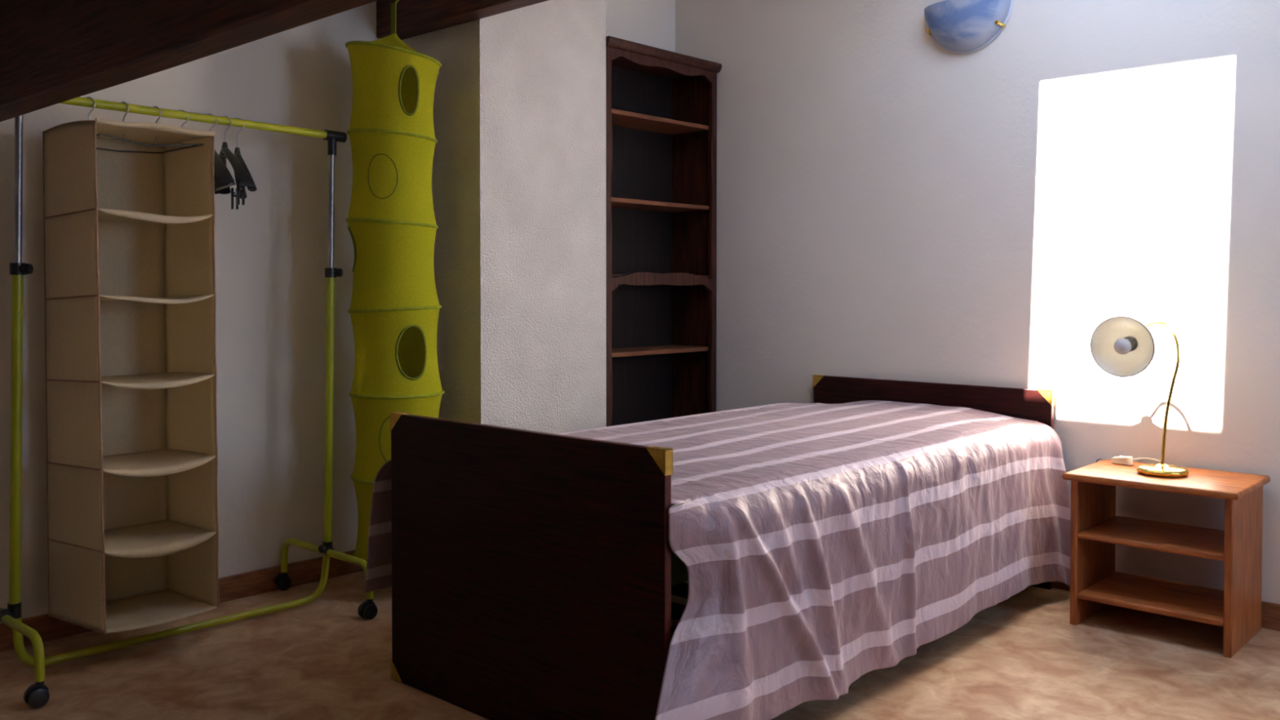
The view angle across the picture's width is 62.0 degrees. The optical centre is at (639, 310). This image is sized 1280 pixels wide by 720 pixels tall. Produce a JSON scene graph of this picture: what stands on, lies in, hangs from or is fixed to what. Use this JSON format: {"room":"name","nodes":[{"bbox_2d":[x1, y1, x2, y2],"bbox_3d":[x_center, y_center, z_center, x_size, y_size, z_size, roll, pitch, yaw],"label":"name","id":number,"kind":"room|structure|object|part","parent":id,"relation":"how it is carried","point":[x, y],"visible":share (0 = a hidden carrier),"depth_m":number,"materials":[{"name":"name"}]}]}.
{"room":"bedroom","nodes":[
{"label":"bedroom","id":0,"kind":"room"},
{"bbox_2d":[0,0,379,623],"bbox_3d":[-1.756,-0.411,3.242,0.120,2.987,5.220,1,2,42],"label":"wall","id":1,"kind":"structure","parent":0,"point":[271,251],"depth_m":3.66,"materials":[{"name":"paint"}]},
{"bbox_2d":[0,550,363,652],"bbox_3d":[-2.162,0.952,2.728,0.014,0.082,3.672,1,2,42],"label":"baseboard","id":2,"kind":"structure","parent":1,"relation":"attached to","point":[241,585],"depth_m":3.61,"materials":[{"name":"brown wood"}]},
{"bbox_2d":[0,0,377,121],"bbox_3d":[-0.059,-0.614,1.277,5.030,0.296,0.082,1,2,42],"label":"ceiling beam","id":3,"kind":"structure","parent":1,"relation":"attached to","point":[52,52],"depth_m":2.17,"materials":[{"name":"brown wood"}]},
{"bbox_2d":[376,0,548,39],"bbox_3d":[0.897,-1.139,2.310,5.030,0.318,0.089,1,2,42],"label":"ceiling beam","id":4,"kind":"structure","parent":1,"relation":"attached to","point":[415,18],"depth_m":3.76,"materials":[{"name":"brown wood"}]},
{"bbox_2d":[345,0,444,560],"bbox_3d":[-0.838,-0.124,3.649,0.329,1.942,0.321,0,1,3],"label":"organizer","id":5,"kind":"object","parent":4,"relation":"hanging from","point":[395,307],"visible":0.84,"depth_m":3.53,"materials":[{"name":"fabric"}]},
{"bbox_2d":[401,0,606,433],"bbox_3d":[-0.534,-0.313,4.126,0.510,2.653,0.628,1,2,42],"label":"wall column","id":6,"kind":"structure","parent":0,"point":[518,171],"depth_m":3.88,"materials":[{"name":"paint"}]},
{"bbox_2d":[0,570,1279,719],"bbox_3d":[0.143,1.068,1.533,5.230,0.100,5.220,1,2,42],"label":"floor","id":7,"kind":"structure","parent":0,"point":[1021,656],"depth_m":2.90,"materials":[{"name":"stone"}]},
{"bbox_2d":[0,97,377,707],"bbox_3d":[-1.362,0.188,3.197,0.543,1.590,1.093,1,2,42],"label":"clothes rack","id":8,"kind":"object","parent":7,"relation":"on","point":[37,695],"visible":0.93,"depth_m":3.04,"materials":[{"name":"metal"}]},
{"bbox_2d":[42,96,219,633],"bbox_3d":[-1.468,0.141,3.078,0.350,1.482,0.354,1,2,42],"label":"hanging organiser","id":9,"kind":"object","parent":8,"relation":"hanging from","point":[129,212],"visible":1,"depth_m":3.13,"materials":[{"name":"beige fabric"}]},
{"bbox_3d":[-1.574,0.182,2.968,0.326,1.399,0.018,1,2,39],"label":"panel","id":10,"kind":"part","parent":9,"relation":"part of","materials":[{"name":"beige fabric"}]},
{"bbox_3d":[-1.587,0.183,3.199,0.008,1.389,0.323,1,2,42],"label":"panel","id":11,"kind":"part","parent":9,"relation":"part of","materials":[{"name":"beige fabric"}]},
{"bbox_3d":[-1.464,-0.472,3.074,0.287,0.020,0.287,1,2,42],"label":"wire frame","id":12,"kind":"part","parent":9,"relation":"part of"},
{"bbox_3d":[-1.463,-0.510,3.071,0.329,0.013,0.323,1,2,42],"label":"panel","id":13,"kind":"part","parent":9,"relation":"part of","materials":[{"name":"beige fabric"}]},
{"bbox_2d":[97,208,213,224],"bbox_3d":[-1.462,-0.270,3.077,0.329,0.017,0.322,1,2,42],"label":"shelf","id":14,"kind":"object","parent":9,"relation":"attached to","point":[105,216],"depth_m":3.06,"materials":[{"name":"beige fabric"}]},
{"bbox_2d":[99,293,213,300],"bbox_3d":[-1.462,-0.037,3.083,0.329,0.019,0.320,1,2,42],"label":"shelf","id":15,"kind":"object","parent":9,"relation":"attached to","point":[102,296],"depth_m":3.11,"materials":[{"name":"beige fabric"}]},
{"bbox_2d":[101,372,214,384],"bbox_3d":[-1.461,0.196,3.088,0.329,0.020,0.318,1,2,42],"label":"shelf","id":16,"kind":"object","parent":9,"relation":"attached to","point":[107,378],"depth_m":3.11,"materials":[{"name":"beige fabric"}]},
{"bbox_2d":[102,448,215,471],"bbox_3d":[-1.460,0.434,3.094,0.329,0.022,0.316,1,2,42],"label":"shelf","id":17,"kind":"object","parent":9,"relation":"attached to","point":[113,459],"depth_m":3.12,"materials":[{"name":"beige fabric"}]},
{"bbox_2d":[103,519,216,551],"bbox_3d":[-1.460,0.657,3.100,0.329,0.023,0.314,1,2,42],"label":"shelf","id":18,"kind":"object","parent":9,"relation":"attached to","point":[120,535],"depth_m":3.12,"materials":[{"name":"beige fabric"}]},
{"bbox_2d":[105,589,217,633],"bbox_3d":[-1.459,0.874,3.105,0.329,0.017,0.312,1,2,42],"label":"shelf","id":19,"kind":"object","parent":9,"relation":"attached to","point":[126,610],"depth_m":3.13,"materials":[{"name":"beige fabric"}]},
{"bbox_3d":[-1.358,0.177,3.203,0.325,1.399,0.014,1,2,42],"label":"panel","id":20,"kind":"part","parent":9,"relation":"part of","materials":[{"name":"beige fabric"}]},
{"bbox_3d":[-1.360,0.889,3.212,0.023,0.166,0.959,1,2,42],"label":"rail","id":21,"kind":"part","parent":8,"relation":"part of","materials":[{"name":"metal"}]},
{"bbox_3d":[-1.346,-0.581,3.197,0.025,0.041,1.048,1,2,42],"label":"rail","id":22,"kind":"part","parent":8,"relation":"part of","materials":[{"name":"metal"}]},
{"bbox_2d":[207,113,235,194],"bbox_3d":[-1.295,-0.484,3.247,0.072,0.228,0.377,-1,1,-27],"label":"clothes hanger","id":23,"kind":"object","parent":8,"relation":"hanging from","point":[221,171],"visible":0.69,"depth_m":3.11,"materials":[{"name":"plastic"}]},
{"bbox_3d":[-1.344,-0.438,3.331,0.045,0.133,0.197,0,1,-15],"label":"arm","id":24,"kind":"part","parent":23,"relation":"part of","materials":[{"name":"black plastic"}]},
{"bbox_3d":[-1.257,-0.435,3.159,0.045,0.133,0.197,-1,2,-39],"label":"arm","id":25,"kind":"part","parent":23,"relation":"part of","materials":[{"name":"black plastic"}]},
{"bbox_2d":[215,115,254,194],"bbox_3d":[-1.262,-0.484,3.285,0.069,0.228,0.303,-1,1,-34],"label":"clothes hanger","id":26,"kind":"object","parent":8,"relation":"hanging from","point":[243,178],"visible":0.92,"depth_m":3.21,"materials":[{"name":"plastic"}]},
{"bbox_3d":[-1.312,-0.438,3.347,0.044,0.133,0.163,0,1,-19],"label":"arm","id":27,"kind":"part","parent":26,"relation":"part of","materials":[{"name":"black plastic"}]},
{"bbox_3d":[-1.224,-0.435,3.217,0.162,0.133,0.045,1,2,42],"label":"arm","id":28,"kind":"part","parent":26,"relation":"part of","materials":[{"name":"black plastic"}]},
{"bbox_2d":[231,117,257,209],"bbox_3d":[-1.240,-0.459,3.310,0.063,0.277,0.295,-1,1,-26],"label":"clothes hanger","id":29,"kind":"object","parent":8,"relation":"hanging from","point":[240,193],"visible":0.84,"depth_m":3.25,"materials":[{"name":"plastic"}]},
{"bbox_3d":[-1.272,-0.426,3.378,0.030,0.133,0.155,0,1,-14],"label":"arm","id":30,"kind":"part","parent":29,"relation":"part of","materials":[{"name":"black plastic"}]},
{"bbox_3d":[-1.207,-0.423,3.244,0.030,0.133,0.155,-1,2,-37],"label":"arm","id":31,"kind":"part","parent":29,"relation":"part of","materials":[{"name":"black plastic"}]},
{"bbox_2d":[605,35,721,426],"bbox_3d":[0.021,-0.063,4.537,0.273,2.036,0.710,1,2,42],"label":"bookcase","id":32,"kind":"object","parent":7,"relation":"on","point":[661,104],"visible":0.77,"depth_m":4.71,"materials":[{"name":"brown wood"}]},
{"bbox_3d":[-0.080,-0.072,4.622,0.008,1.950,0.660,1,2,42],"label":"panel","id":33,"kind":"part","parent":32,"relation":"part of","materials":[{"name":"brown wood"}]},
{"bbox_3d":[0.004,0.174,4.550,0.221,0.018,0.660,1,2,42],"label":"shelf","id":34,"kind":"part","parent":32,"relation":"part of","materials":[{"name":"brown wood"}]},
{"bbox_3d":[0.004,-0.800,4.529,0.221,0.018,0.660,1,2,42],"label":"shelf","id":35,"kind":"part","parent":32,"relation":"part of","materials":[{"name":"brown wood"}]},
{"bbox_3d":[0.005,-0.140,4.543,0.223,0.020,0.660,1,2,42],"label":"shelf","id":36,"kind":"part","parent":32,"relation":"part of","materials":[{"name":"brown wood"}]},
{"bbox_3d":[0.004,-0.448,4.537,0.221,0.018,0.660,1,2,42],"label":"shelf","id":37,"kind":"part","parent":32,"relation":"part of","materials":[{"name":"brown wood"}]},
{"bbox_3d":[0.095,0.399,4.471,0.018,1.075,0.700,1,2,42],"label":"frame","id":38,"kind":"part","parent":32,"relation":"part of","materials":[{"name":"brown wood"}]},
{"bbox_3d":[0.095,-0.589,4.450,0.018,0.909,0.700,1,2,42],"label":"frame","id":39,"kind":"part","parent":32,"relation":"part of","materials":[{"name":"brown wood"}]},
{"bbox_3d":[0.021,-1.061,4.516,0.273,0.040,0.710,1,2,42],"label":"cornice","id":40,"kind":"part","parent":32,"relation":"part of","materials":[{"name":"brown wood"}]},
{"bbox_3d":[0.233,-0.051,4.797,0.233,2.000,0.020,1,2,42],"label":"panel","id":41,"kind":"part","parent":32,"relation":"part of","materials":[{"name":"brown wood"}]},
{"bbox_2d":[389,374,1054,719],"bbox_3d":[0.385,0.623,3.287,0.982,0.718,2.061,1,2,42],"label":"bed","id":42,"kind":"object","parent":7,"relation":"on","point":[535,575],"visible":0.6,"depth_m":2.51,"materials":[{"name":"brown wood"}]},
{"bbox_3d":[-0.300,0.639,2.535,0.974,0.716,0.022,1,2,42],"label":"footboard","id":43,"kind":"part","parent":42,"relation":"part of","materials":[{"name":"brown wood"}]},
{"bbox_3d":[0.729,0.728,2.974,0.022,0.140,2.013,1,2,42],"label":"rail","id":44,"kind":"part","parent":42,"relation":"part of","materials":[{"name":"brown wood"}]},
{"bbox_3d":[0.333,0.508,3.332,0.840,0.225,1.997,1,2,42],"label":"mattress","id":45,"kind":"part","parent":42,"relation":"part of","materials":[{"name":"fabric"}]},
{"bbox_2d":[364,400,1071,719],"bbox_3d":[0.322,0.660,3.243,1.240,0.590,2.147,1,2,42],"label":"bedspread","id":46,"kind":"object","parent":42,"relation":"on","point":[820,546],"visible":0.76,"depth_m":2.77,"materials":[{"name":"fabric"}]},
{"bbox_3d":[1.074,0.619,4.036,0.974,0.694,0.022,1,2,42],"label":"headboard","id":47,"kind":"part","parent":42,"relation":"part of","materials":[{"name":"brown wood"}]},
{"bbox_2d":[1062,459,1270,657],"bbox_3d":[1.619,0.743,3.289,0.490,0.476,0.377,1,2,42],"label":"bedside table","id":48,"kind":"object","parent":7,"relation":"on","point":[1095,529],"visible":0.98,"depth_m":3.24,"materials":[{"name":"brown wood"}]},
{"bbox_3d":[1.466,0.751,3.442,0.022,0.454,0.348,1,2,42],"label":"panel","id":49,"kind":"part","parent":48,"relation":"part of","materials":[{"name":"brown wood"}]},
{"bbox_2d":[1089,315,1189,477],"bbox_3d":[1.532,0.483,3.392,0.224,0.934,0.409,0,1,-21],"label":"table lamp","id":50,"kind":"object","parent":48,"relation":"on","point":[1122,346],"visible":0.94,"depth_m":3.33,"materials":[{"name":"gold metal"}]},
{"bbox_3d":[1.543,0.716,3.555,0.038,0.462,0.122,0,1,7],"label":"power cord","id":51,"kind":"part","parent":50,"relation":"part of","materials":[{"name":"white plastic"}]},
{"bbox_2d":[1111,455,1133,465],"bbox_3d":[1.570,0.487,3.468,0.065,0.027,0.038,1,2,42],"label":"switch","id":52,"kind":"object","parent":50,"relation":"attached to","point":[1121,460],"depth_m":3.45,"materials":[{"name":"white paint"}]},
{"bbox_3d":[1.505,0.112,3.316,0.050,0.050,0.071,1,2,42],"label":"light bulb","id":53,"kind":"part","parent":50,"relation":"part of","materials":[{"name":"white glass"}]},
{"bbox_3d":[1.519,0.112,3.330,0.190,0.190,0.093,1,2,42],"label":"lamp shade","id":54,"kind":"part","parent":50,"relation":"part of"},
{"bbox_2d":[1124,336,1137,351],"bbox_3d":[1.542,0.106,3.357,0.048,0.050,0.062,1,2,42],"label":"socket","id":55,"kind":"object","parent":50,"relation":"attached to","point":[1133,340],"depth_m":3.34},
{"bbox_3d":[1.633,0.485,3.396,0.027,0.022,0.135,-1,1,-28],"label":"power cord","id":56,"kind":"part","parent":50,"relation":"part of","materials":[{"name":"beige plastic"}]},
{"bbox_3d":[1.603,0.257,3.318,0.036,0.444,0.156,-1,1,-26],"label":"lamp stem","id":57,"kind":"part","parent":50,"relation":"part of","materials":[{"name":"gold metal"}]},
{"bbox_2d":[1076,571,1223,626],"bbox_3d":[1.623,0.887,3.296,0.411,0.020,0.335,1,2,42],"label":"shelf","id":58,"kind":"object","parent":48,"relation":"attached to","point":[1202,604],"depth_m":3.28,"materials":[{"name":"brown wood"}]},
{"bbox_2d":[1077,515,1224,560],"bbox_3d":[1.623,0.699,3.292,0.411,0.020,0.335,1,2,42],"label":"shelf","id":59,"kind":"object","parent":48,"relation":"attached to","point":[1184,540],"depth_m":3.27,"materials":[{"name":"brown wood"}]},
{"bbox_3d":[1.785,0.757,3.150,0.022,0.454,0.348,1,2,42],"label":"panel","id":60,"kind":"part","parent":48,"relation":"part of","materials":[{"name":"brown wood"}]},
{"bbox_2d":[605,0,675,52],"bbox_3d":[-0.171,-0.433,4.713,0.250,2.869,0.730,1,2,42],"label":"wall","id":61,"kind":"structure","parent":0,"point":[651,23],"depth_m":4.71,"materials":[{"name":"paint"}]},
{"bbox_2d":[675,0,1279,604],"bbox_3d":[1.879,-0.421,3.397,5.030,2.900,0.120,1,2,42],"label":"wall","id":62,"kind":"structure","parent":0,"point":[893,203],"depth_m":3.76,"materials":[{"name":"paint"}]},
{"bbox_2d":[924,0,1013,53],"bbox_3d":[1.171,-1.034,3.877,0.344,0.179,0.109,1,2,42],"label":"wall light","id":63,"kind":"object","parent":62,"relation":"attached to","point":[957,26],"visible":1,"depth_m":3.84,"materials":[{"name":"blue glass"}]},
{"bbox_2d":[1052,581,1279,631],"bbox_3d":[1.922,0.940,3.295,4.790,0.082,0.014,1,2,42],"label":"baseboard","id":64,"kind":"structure","parent":62,"relation":"attached to","point":[1270,611],"depth_m":3.28,"materials":[{"name":"brown wood"}]}
]}

